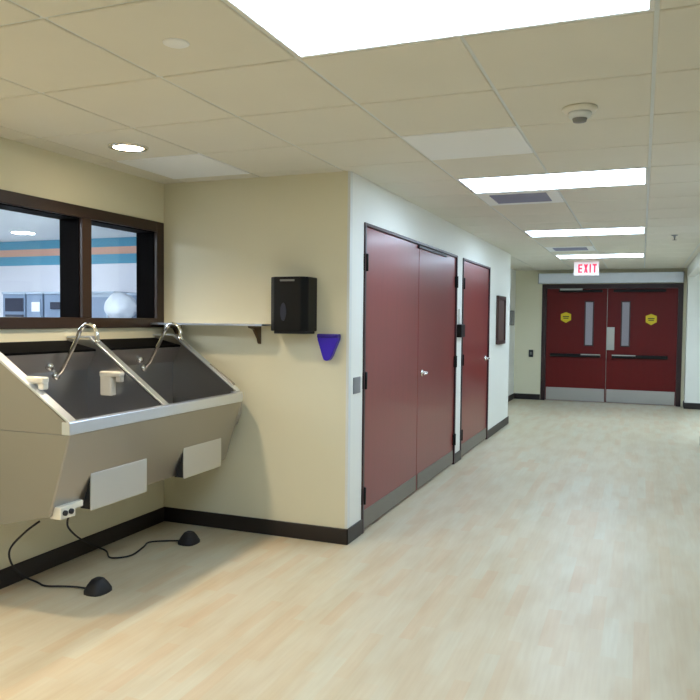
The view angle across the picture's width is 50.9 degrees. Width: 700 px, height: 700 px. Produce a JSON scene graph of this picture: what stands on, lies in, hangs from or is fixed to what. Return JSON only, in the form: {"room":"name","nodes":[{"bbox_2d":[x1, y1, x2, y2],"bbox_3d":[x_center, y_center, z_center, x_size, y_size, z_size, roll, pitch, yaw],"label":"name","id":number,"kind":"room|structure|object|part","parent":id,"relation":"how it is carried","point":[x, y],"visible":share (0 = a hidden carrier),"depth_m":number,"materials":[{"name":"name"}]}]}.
{"room":"hospital corridor","nodes":[
{"label":"hospital corridor","id":0,"kind":"room"},
{"bbox_2d":[0,209,135,241],"bbox_3d":[-4.554,-1.371,6.127,6.397,0.100,7.560,2,3,22],"label":"ceiling","id":1,"kind":"structure","parent":0,"point":[45,228],"depth_m":8.63,"materials":[{"name":"white"}]},
{"bbox_2d":[10,231,35,234],"bbox_3d":[-3.964,-1.423,8.915,0.300,0.016,0.300,2,3,22],"label":"recessed light","id":2,"kind":"object","parent":1,"relation":"in","point":[14,232],"visible":1,"depth_m":8.84,"materials":[{"name":"white plastic"}]},
{"bbox_2d":[0,263,136,316],"bbox_3d":[-3.196,-0.202,9.636,6.397,2.500,0.120,2,3,22],"label":"wall","id":3,"kind":"structure","parent":0,"point":[119,277],"depth_m":9.86,"materials":[{"name":"white paint"}]},
{"bbox_2d":[0,237,135,265],"bbox_3d":[-3.152,-1.283,9.511,6.277,0.330,0.006,2,3,22],"label":"stripe","id":4,"kind":"structure","parent":3,"relation":"attached to","point":[121,241],"depth_m":9.83,"materials":[{"name":"blue paint"}]},
{"bbox_2d":[0,246,135,256],"bbox_3d":[-3.152,-1.287,9.510,6.277,0.094,0.006,2,3,22],"label":"stripe","id":5,"kind":"structure","parent":3,"relation":"attached to","point":[120,249],"depth_m":9.83,"materials":[{"name":"brown"}]},
{"bbox_2d":[0,137,163,569],"bbox_3d":[-2.877,0.118,1.607,0.120,2.535,8.056,2,3,22],"label":"wall","id":6,"kind":"structure","parent":0,"point":[26,169],"depth_m":4.44,"materials":[{"name":"beige paint"}]},
{"bbox_2d":[0,189,163,328],"bbox_3d":[-1.704,-0.510,4.570,0.179,0.745,1.570,2,3,22],"label":"window","id":7,"kind":"structure","parent":6,"relation":"in","point":[75,221],"depth_m":4.54,"materials":[{"name":"brown wood"}]},
{"bbox_2d":[0,507,163,588],"bbox_3d":[-2.832,1.333,1.624,0.012,0.105,8.036,2,3,22],"label":"baseboard","id":8,"kind":"structure","parent":6,"relation":"attached to","point":[30,567],"depth_m":4.51,"materials":[{"name":"black rubber"}]},
{"bbox_2d":[0,322,242,524],"bbox_3d":[-1.339,0.367,4.327,0.743,1.060,1.673,2,3,22],"label":"sink","id":9,"kind":"object","parent":6,"relation":"attached to","point":[90,423],"visible":1,"depth_m":4.03,"materials":[{"name":"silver metal"}]},
{"bbox_3d":[-1.644,0.176,3.555,0.734,0.424,0.020,2,3,22],"label":"panel","id":10,"kind":"part","parent":9,"relation":"part of","materials":[{"name":"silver metal"}]},
{"bbox_2d":[24,376,48,389],"bbox_3d":[-1.522,0.198,3.546,0.150,0.140,0.052,2,3,22],"label":"soap dispenser","id":11,"kind":"object","parent":9,"relation":"on","point":[35,382],"depth_m":3.51,"materials":[{"name":"beige plastic"}]},
{"bbox_3d":[-1.646,0.091,4.037,0.034,0.047,0.048,2,3,22],"label":"control knob","id":12,"kind":"part","parent":9,"relation":"part of","materials":[{"name":"silver metal"}]},
{"bbox_2d":[52,322,99,379],"bbox_3d":[-1.509,0.010,4.055,0.316,0.326,0.052,2,3,22],"label":"tap","id":13,"kind":"object","parent":9,"relation":"on","point":[63,356],"depth_m":4.07,"materials":[{"name":"silver metal"}]},
{"bbox_2d":[4,351,162,435],"bbox_3d":[-1.449,0.318,3.908,0.569,0.596,0.770,2,3,22],"label":"basin","id":14,"kind":"object","parent":9,"relation":"in","point":[79,385],"depth_m":4.10,"materials":[{"name":"silver metal"}]},
{"bbox_2d":[99,371,123,395],"bbox_3d":[-1.379,0.194,4.262,0.150,0.140,0.052,2,3,22],"label":"soap dispenser","id":15,"kind":"object","parent":9,"relation":"on","point":[111,382],"depth_m":4.25,"materials":[{"name":"beige plastic"}]},
{"bbox_3d":[-1.211,0.700,3.869,0.008,0.185,0.445,2,3,22],"label":"knee panel","id":16,"kind":"part","parent":9,"relation":"part of","materials":[{"name":"silver metal"}]},
{"bbox_3d":[-1.358,0.064,4.761,0.034,0.047,0.048,2,3,22],"label":"control knob","id":17,"kind":"part","parent":9,"relation":"part of","materials":[{"name":"silver metal"}]},
{"bbox_2d":[140,322,182,371],"bbox_3d":[-1.222,-0.017,4.780,0.316,0.326,0.052,2,3,22],"label":"tap","id":18,"kind":"object","parent":9,"relation":"on","point":[150,351],"depth_m":4.80,"materials":[{"name":"silver metal"}]},
{"bbox_2d":[111,347,241,424],"bbox_3d":[-1.142,0.288,4.682,0.569,0.596,0.815,2,3,22],"label":"basin","id":19,"kind":"object","parent":9,"relation":"in","point":[183,373],"depth_m":5.01,"materials":[{"name":"silver metal"}]},
{"bbox_3d":[-1.082,0.117,5.101,0.639,0.424,0.020,2,3,22],"label":"panel","id":20,"kind":"part","parent":9,"relation":"part of","materials":[{"name":"silver metal"}]},
{"bbox_3d":[-0.920,0.673,4.600,0.008,0.185,0.420,2,3,22],"label":"knee panel","id":21,"kind":"part","parent":9,"relation":"part of","materials":[{"name":"silver metal"}]},
{"bbox_2d":[164,170,347,528],"bbox_3d":[-0.673,-0.004,5.053,1.435,2.535,0.020,2,3,22],"label":"wall","id":22,"kind":"structure","parent":0,"point":[225,241],"depth_m":5.00,"materials":[{"name":"beige paint"}]},
{"bbox_2d":[151,323,270,343],"bbox_3d":[-0.961,-0.115,5.061,0.886,0.137,0.171,2,3,22],"label":"wall shelf","id":23,"kind":"object","parent":22,"relation":"attached to","point":[256,328],"visible":0.71,"depth_m":4.98,"materials":[{"name":"silver metal"}]},
{"bbox_2d":[164,507,346,544],"bbox_3d":[-0.685,1.210,5.087,1.447,0.105,0.012,2,3,22],"label":"baseboard","id":24,"kind":"structure","parent":22,"relation":"attached to","point":[184,516],"depth_m":5.06,"materials":[{"name":"black rubber"}]},
{"bbox_2d":[271,276,316,333],"bbox_3d":[-0.384,-0.292,4.821,0.291,0.369,0.178,2,3,22],"label":"dispenser","id":25,"kind":"object","parent":22,"relation":"attached to","point":[293,298],"visible":1,"depth_m":4.74,"materials":[{"name":"black plastic"}]},
{"bbox_2d":[317,334,340,360],"bbox_3d":[-0.139,-0.017,4.800,0.148,0.176,0.056,2,3,22],"label":"wall holder","id":26,"kind":"object","parent":22,"relation":"attached to","point":[328,343],"visible":1,"depth_m":4.78,"materials":[{"name":"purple plastic"}]},
{"bbox_2d":[0,399,699,699],"bbox_3d":[1.605,1.345,5.098,6.303,0.120,18.160,2,3,22],"label":"floor","id":27,"kind":"structure","parent":0,"point":[558,558],"depth_m":3.95,"materials":[{"name":"beige laminate"}]},
{"bbox_2d":[8,520,111,596],"bbox_3d":[-1.560,1.089,3.909,0.524,0.431,0.284,1,2,6],"label":"foot pedal","id":28,"kind":"object","parent":27,"relation":"on","point":[98,586],"visible":1,"depth_m":3.92,"materials":[{"name":"black rubber"}]},
{"bbox_3d":[-1.639,1.088,3.915,0.396,0.431,0.284,2,3,22],"label":"cord","id":29,"kind":"part","parent":28,"relation":"part of","materials":[{"name":"black rubber"}]},
{"bbox_2d":[66,518,199,558],"bbox_3d":[-1.422,1.058,4.492,0.441,0.445,1.087,2,3,29],"label":"foot pedal","id":30,"kind":"object","parent":27,"relation":"on","point":[188,538],"visible":0.92,"depth_m":4.78,"materials":[{"name":"black rubber"}]},
{"bbox_2d":[684,273,699,402],"bbox_3d":[6.565,-0.242,12.462,1.580,2.535,0.310,2,3,22],"label":"wall pier","id":31,"kind":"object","parent":27,"relation":"on","point":[692,340],"visible":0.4,"depth_m":12.58,"materials":[{"name":"white paint"}]},
{"bbox_2d":[683,401,699,408],"bbox_3d":[6.545,0.972,12.509,1.592,0.105,0.322,2,3,22],"label":"baseboard","id":32,"kind":"object","parent":31,"relation":"attached to","point":[685,405],"visible":1,"depth_m":12.61,"materials":[{"name":"black rubber"}]},
{"bbox_2d":[0,0,699,270],"bbox_3d":[1.713,-1.176,4.960,5.923,0.060,17.960,2,3,22],"label":"ceiling","id":33,"kind":"structure","parent":0,"point":[78,78],"depth_m":3.28,"materials":[{"name":"tile"}]},
{"bbox_2d":[108,142,148,152],"bbox_3d":[-1.243,-1.135,4.122,0.224,0.015,0.224,2,3,22],"label":"recessed light","id":34,"kind":"object","parent":33,"relation":"in","point":[118,146],"visible":1,"depth_m":4.11,"materials":[{"name":"silver metal"}]},
{"bbox_2d":[162,38,189,48],"bbox_3d":[-0.605,-1.067,2.558,0.092,0.007,0.092,2,3,22],"label":"sprinkler","id":35,"kind":"object","parent":33,"relation":"attached to","point":[177,43],"visible":1,"depth_m":2.55,"materials":[{"name":"white metal"}]},
{"bbox_2d":[117,153,249,178],"bbox_3d":[-1.047,-1.170,4.683,0.595,0.022,0.595,2,3,22],"label":"ceiling panel","id":36,"kind":"object","parent":33,"relation":"attached to","point":[191,165],"visible":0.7,"depth_m":4.64,"materials":[{"name":"white"}]},
{"bbox_2d":[223,0,654,58],"bbox_3d":[0.263,-1.054,2.197,1.208,0.022,0.598,2,3,22],"label":"recessed light","id":37,"kind":"object","parent":33,"relation":"in","point":[305,28],"visible":0.97,"depth_m":2.32,"materials":[{"name":"white plastic"}]},
{"bbox_2d":[401,126,532,159],"bbox_3d":[0.654,-1.125,4.010,0.595,0.022,0.595,2,3,22],"label":"ceiling panel","id":38,"kind":"object","parent":33,"relation":"attached to","point":[503,140],"visible":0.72,"depth_m":3.96,"materials":[{"name":"white"}]},
{"bbox_2d":[476,189,563,205],"bbox_3d":[1.329,-1.188,5.710,0.594,0.026,0.594,2,3,22],"label":"ceiling vent","id":39,"kind":"object","parent":33,"relation":"in","point":[537,196],"visible":0.81,"depth_m":5.68,"materials":[{"name":"white metal"}]},
{"bbox_2d":[456,167,647,193],"bbox_3d":[1.387,-1.161,5.030,1.208,0.022,0.598,2,3,22],"label":"recessed light","id":40,"kind":"object","parent":33,"relation":"in","point":[638,175],"visible":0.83,"depth_m":5.00,"materials":[{"name":"white plastic"}]},
{"bbox_2d":[545,246,595,251],"bbox_3d":[2.903,-1.337,9.676,0.594,0.026,0.594,2,3,22],"label":"ceiling vent","id":41,"kind":"object","parent":33,"relation":"in","point":[575,248],"visible":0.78,"depth_m":9.61,"materials":[{"name":"white metal"}]},
{"bbox_2d":[562,103,597,123],"bbox_3d":[1.028,-1.051,3.288,0.156,0.064,0.156,2,3,22],"label":"smoke detector","id":42,"kind":"object","parent":33,"relation":"attached to","point":[579,113],"visible":1,"depth_m":3.25,"materials":[{"name":"beige plastic"}]},
{"bbox_2d":[572,117,586,123],"bbox_3d":[1.028,-1.027,3.289,0.066,0.017,0.066,2,3,22],"label":"grille","id":43,"kind":"object","parent":42,"relation":"attached to","point":[578,120],"depth_m":3.27,"materials":[{"name":"grey plastic"}]},
{"bbox_3d":[1.028,-1.072,3.287,0.156,0.022,0.156,2,3,22],"label":"plate","id":44,"kind":"part","parent":42,"relation":"part of","materials":[{"name":"beige plastic"}]},
{"bbox_2d":[524,227,645,236],"bbox_3d":[2.512,-1.268,7.864,1.208,0.022,0.598,2,3,22],"label":"recessed light","id":45,"kind":"object","parent":33,"relation":"in","point":[624,230],"visible":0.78,"depth_m":7.85,"materials":[{"name":"white plastic"}]},
{"bbox_2d":[574,261,598,275],"bbox_3d":[3.732,-1.290,11.604,0.375,0.225,0.080,2,3,22],"label":"exit sign","id":46,"kind":"object","parent":33,"relation":"hanging from","point":[584,268],"visible":1,"depth_m":11.57,"materials":[{"name":"white plastic"}]},
{"bbox_2d":[555,253,644,258],"bbox_3d":[3.636,-1.375,10.697,1.208,0.022,0.598,2,3,22],"label":"recessed light","id":47,"kind":"object","parent":33,"relation":"in","point":[635,254],"visible":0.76,"depth_m":10.70,"materials":[{"name":"white plastic"}]},
{"bbox_2d":[350,173,510,526],"bbox_3d":[1.089,-0.098,7.711,0.120,2.535,6.224,2,3,22],"label":"wall","id":48,"kind":"structure","parent":0,"point":[373,204],"depth_m":6.13,"materials":[{"name":"white paint"}]},
{"bbox_2d":[345,171,352,528],"bbox_3d":[-0.008,0.010,4.798,0.018,2.326,0.044,2,3,22],"label":"guard","id":49,"kind":"object","parent":48,"relation":"attached to","point":[350,174],"visible":1,"depth_m":4.79,"materials":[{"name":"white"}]},
{"bbox_2d":[353,376,360,393],"bbox_3d":[0.045,0.236,4.924,0.008,0.110,0.125,2,3,22],"label":"wall plate","id":50,"kind":"object","parent":48,"relation":"attached to","point":[356,380],"visible":1,"depth_m":4.91,"materials":[{"name":"grey"}]},
{"bbox_2d":[361,222,457,533],"bbox_3d":[0.555,0.154,6.299,0.190,2.140,2.704,2,3,22],"label":"door","id":51,"kind":"structure","parent":48,"relation":"in","point":[410,286],"depth_m":5.94,"materials":[{"name":"red paint"}]},
{"bbox_3d":[0.329,1.162,5.715,0.005,0.130,1.274,2,3,22],"label":"kick plate","id":52,"kind":"part","parent":51,"relation":"part of","materials":[{"name":"grey metal"}]},
{"bbox_3d":[0.633,0.203,6.335,0.069,0.064,0.182,2,3,22],"label":"lever handle","id":53,"kind":"part","parent":51,"relation":"part of","materials":[{"name":"silver metal"}]},
{"bbox_3d":[0.816,1.115,6.943,0.005,0.130,1.274,2,3,22],"label":"kick plate","id":54,"kind":"part","parent":51,"relation":"part of","materials":[{"name":"grey metal"}]},
{"bbox_2d":[347,416,508,544],"bbox_3d":[1.135,1.118,7.728,0.012,0.105,6.268,2,3,22],"label":"baseboard","id":55,"kind":"structure","parent":48,"relation":"attached to","point":[355,530],"depth_m":5.05,"materials":[{"name":"black rubber"}]},
{"bbox_2d":[457,309,464,337],"bbox_3d":[1.161,-0.280,7.654,0.052,0.295,0.215,2,3,22],"label":"card reader","id":56,"kind":"object","parent":48,"relation":"attached to","point":[460,327],"visible":1,"depth_m":7.59,"materials":[{"name":"black plastic"}]},
{"bbox_2d":[460,258,490,459],"bbox_3d":[1.421,0.071,8.480,0.190,2.140,1.482,2,3,22],"label":"door","id":57,"kind":"structure","parent":48,"relation":"in","point":[476,277],"depth_m":8.43,"materials":[{"name":"red paint"}]},
{"bbox_3d":[1.439,1.056,8.512,0.005,0.130,1.376,2,3,22],"label":"kick plate","id":58,"kind":"part","parent":57,"relation":"part of","materials":[{"name":"grey metal"}]},
{"bbox_2d":[496,295,505,344],"bbox_3d":[2.021,-0.400,9.835,0.035,0.640,0.550,2,3,22],"label":"board","id":59,"kind":"object","parent":48,"relation":"attached to","point":[500,300],"visible":1,"depth_m":9.80,"materials":[{"name":"red"}]},
{"bbox_3d":[2.014,-0.400,9.838,0.020,0.540,0.450,2,3,22],"label":"board panel","id":60,"kind":"part","parent":59,"relation":"part of","materials":[{"name":"brown"}]},
{"bbox_2d":[508,269,515,395],"bbox_3d":[2.461,-0.281,12.448,0.120,2.535,3.600,2,3,22],"label":"wall","id":61,"kind":"structure","parent":0,"point":[512,272],"depth_m":13.69,"materials":[{"name":"white paint"}]},
{"bbox_2d":[508,393,513,401],"bbox_3d":[2.489,0.936,12.418,0.012,0.105,3.480,2,3,22],"label":"baseboard","id":62,"kind":"structure","parent":61,"relation":"attached to","point":[511,396],"depth_m":13.68,"materials":[{"name":"black rubber"}]},
{"bbox_2d":[509,310,514,324],"bbox_3d":[2.954,-0.585,13.420,0.066,0.270,0.250,2,3,22],"label":"wall box","id":63,"kind":"object","parent":61,"relation":"attached to","point":[512,313],"visible":0.9,"depth_m":13.31,"materials":[{"name":"grey metal"}]},
{"bbox_3d":[2.982,-0.584,13.409,0.006,0.230,0.210,2,3,22],"label":"plate","id":64,"kind":"part","parent":63,"relation":"part of","materials":[{"name":"grey metal"}]},
{"bbox_2d":[514,268,686,406],"bbox_3d":[5.268,-0.285,13.207,4.540,2.535,0.120,2,3,22],"label":"wall","id":65,"kind":"structure","parent":0,"point":[528,300],"depth_m":13.87,"materials":[{"name":"beige paint"}]},
{"bbox_2d":[514,393,539,399],"bbox_3d":[3.350,0.881,13.941,0.490,0.105,0.012,2,3,22],"label":"baseboard","id":66,"kind":"structure","parent":65,"relation":"attached to","point":[516,395],"depth_m":13.93,"materials":[{"name":"black rubber"}]},
{"bbox_2d":[538,272,683,283],"bbox_3d":[4.670,-1.299,13.259,2.472,0.189,0.152,2,3,22],"label":"operator","id":67,"kind":"object","parent":65,"relation":"attached to","point":[618,277],"visible":1,"depth_m":13.15,"materials":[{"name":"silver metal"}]},
{"bbox_2d":[540,283,683,406],"bbox_3d":[4.728,-0.116,13.395,2.412,2.170,0.200,2,3,22],"label":"door","id":68,"kind":"structure","parent":65,"relation":"in","point":[647,370],"depth_m":13.35,"materials":[{"name":"red"}]},
{"bbox_3d":[4.164,0.821,13.633,1.038,0.237,0.004,2,3,22],"label":"kick plate","id":69,"kind":"part","parent":68,"relation":"part of","materials":[{"name":"silver metal"}]},
{"bbox_3d":[4.236,-1.083,13.497,0.768,0.045,0.070,2,3,22],"label":"closer arm","id":70,"kind":"part","parent":68,"relation":"part of","materials":[{"name":"black plastic"}]},
{"bbox_3d":[4.396,-0.484,13.517,0.170,0.830,0.058,2,3,22],"label":"vision frame","id":71,"kind":"part","parent":68,"relation":"part of","materials":[{"name":"grey glass"}]},
{"bbox_3d":[4.979,-0.469,13.286,0.165,0.830,0.058,2,3,22],"label":"vision frame","id":72,"kind":"part","parent":68,"relation":"part of","materials":[{"name":"grey paint"}]},
{"bbox_3d":[5.171,-1.059,13.127,0.872,0.045,0.070,2,3,22],"label":"closer arm","id":73,"kind":"part","parent":68,"relation":"part of","materials":[{"name":"black metal"}]},
{"bbox_3d":[5.211,0.849,13.218,1.142,0.237,0.004,2,3,22],"label":"kick plate","id":74,"kind":"part","parent":68,"relation":"part of","materials":[{"name":"silver metal"}]},
{"bbox_2d":[585,302,629,345],"bbox_3d":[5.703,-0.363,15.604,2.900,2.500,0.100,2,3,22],"label":"windows","id":75,"kind":"structure","parent":0,"point":[589,305],"depth_m":15.54,"materials":[{"name":"white"}]},
{"bbox_2d":[687,252,699,276],"bbox_3d":[5.075,-1.313,10.666,0.120,0.275,4.050,2,3,22],"label":"wall header","id":76,"kind":"structure","parent":0,"point":[693,269],"depth_m":11.18,"materials":[{"name":"white paint"}]},
{"bbox_3d":[-4.580,1.227,6.235,6.397,0.100,7.560,2,3,22],"label":"floor","id":77,"kind":"structure","parent":0,"visible":0},
{"bbox_2d":[2,292,26,316],"bbox_3d":[-4.248,0.141,9.674,0.390,1.790,0.530,2,3,22],"label":"storage cabinet","id":78,"kind":"object","parent":77,"relation":"on","point":[14,303],"visible":0.23,"depth_m":9.43,"materials":[{"name":"blue"}]},
{"bbox_3d":[-4.308,-0.580,9.433,0.300,0.170,0.012,2,3,22],"label":"door","id":79,"kind":"part","parent":78,"relation":"part of","materials":[{"name":"blue"}]},
{"bbox_3d":[-4.313,-0.135,9.451,0.300,0.640,0.012,2,3,22],"label":"door","id":80,"kind":"part","parent":78,"relation":"part of","materials":[{"name":"blue"}]},
{"bbox_2d":[25,292,44,316],"bbox_3d":[-3.922,0.149,9.561,0.280,1.790,0.500,2,3,22],"label":"storage cabinet","id":81,"kind":"object","parent":77,"relation":"on","point":[35,300],"visible":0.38,"depth_m":9.29,"materials":[{"name":"blue"}]},
{"bbox_3d":[-4.005,-0.202,9.327,0.220,0.890,0.012,2,3,22],"label":"cabinet door","id":82,"kind":"part","parent":81,"relation":"part of","materials":[{"name":"blue"}]},
{"bbox_2d":[43,292,59,316],"bbox_3d":[-3.607,0.158,9.431,0.380,1.790,0.510,2,3,22],"label":"storage cabinet","id":83,"kind":"object","parent":77,"relation":"on","point":[51,299],"visible":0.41,"depth_m":9.20,"materials":[{"name":"blue"}]},
{"bbox_3d":[-3.689,-0.194,9.202,0.320,0.890,0.012,2,3,22],"label":"cabinet door","id":84,"kind":"part","parent":83,"relation":"part of","materials":[{"name":"blue"}]},
{"bbox_2d":[92,291,133,317],"bbox_3d":[-2.966,0.174,9.177,0.440,1.790,0.510,2,3,22],"label":"storage cabinet","id":85,"kind":"object","parent":77,"relation":"on","point":[99,298],"visible":0.12,"depth_m":8.93,"materials":[{"name":"blue"}]},
{"bbox_3d":[-3.048,-0.187,8.947,0.380,0.910,0.012,2,3,22],"label":"cabinet door","id":86,"kind":"part","parent":85,"relation":"part of","materials":[{"name":"blue"}]},
{"bbox_2d":[125,293,136,317],"bbox_3d":[-2.469,0.198,8.981,0.610,1.770,0.510,2,3,22],"label":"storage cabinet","id":87,"kind":"object","parent":77,"relation":"on","point":[134,295],"visible":0.02,"depth_m":8.74,"materials":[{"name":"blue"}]},
{"bbox_3d":[-2.641,0.379,8.491,0.460,1.445,0.360,2,3,22],"label":"equipment cart","id":88,"kind":"object","parent":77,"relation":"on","visible":0},
{"bbox_2d":[104,292,136,317],"bbox_3d":[-2.632,-0.507,8.461,0.389,0.327,0.339,2,3,22],"label":"bundle","id":89,"kind":"object","parent":88,"relation":"on","point":[118,304],"visible":0.91,"depth_m":8.34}
]}

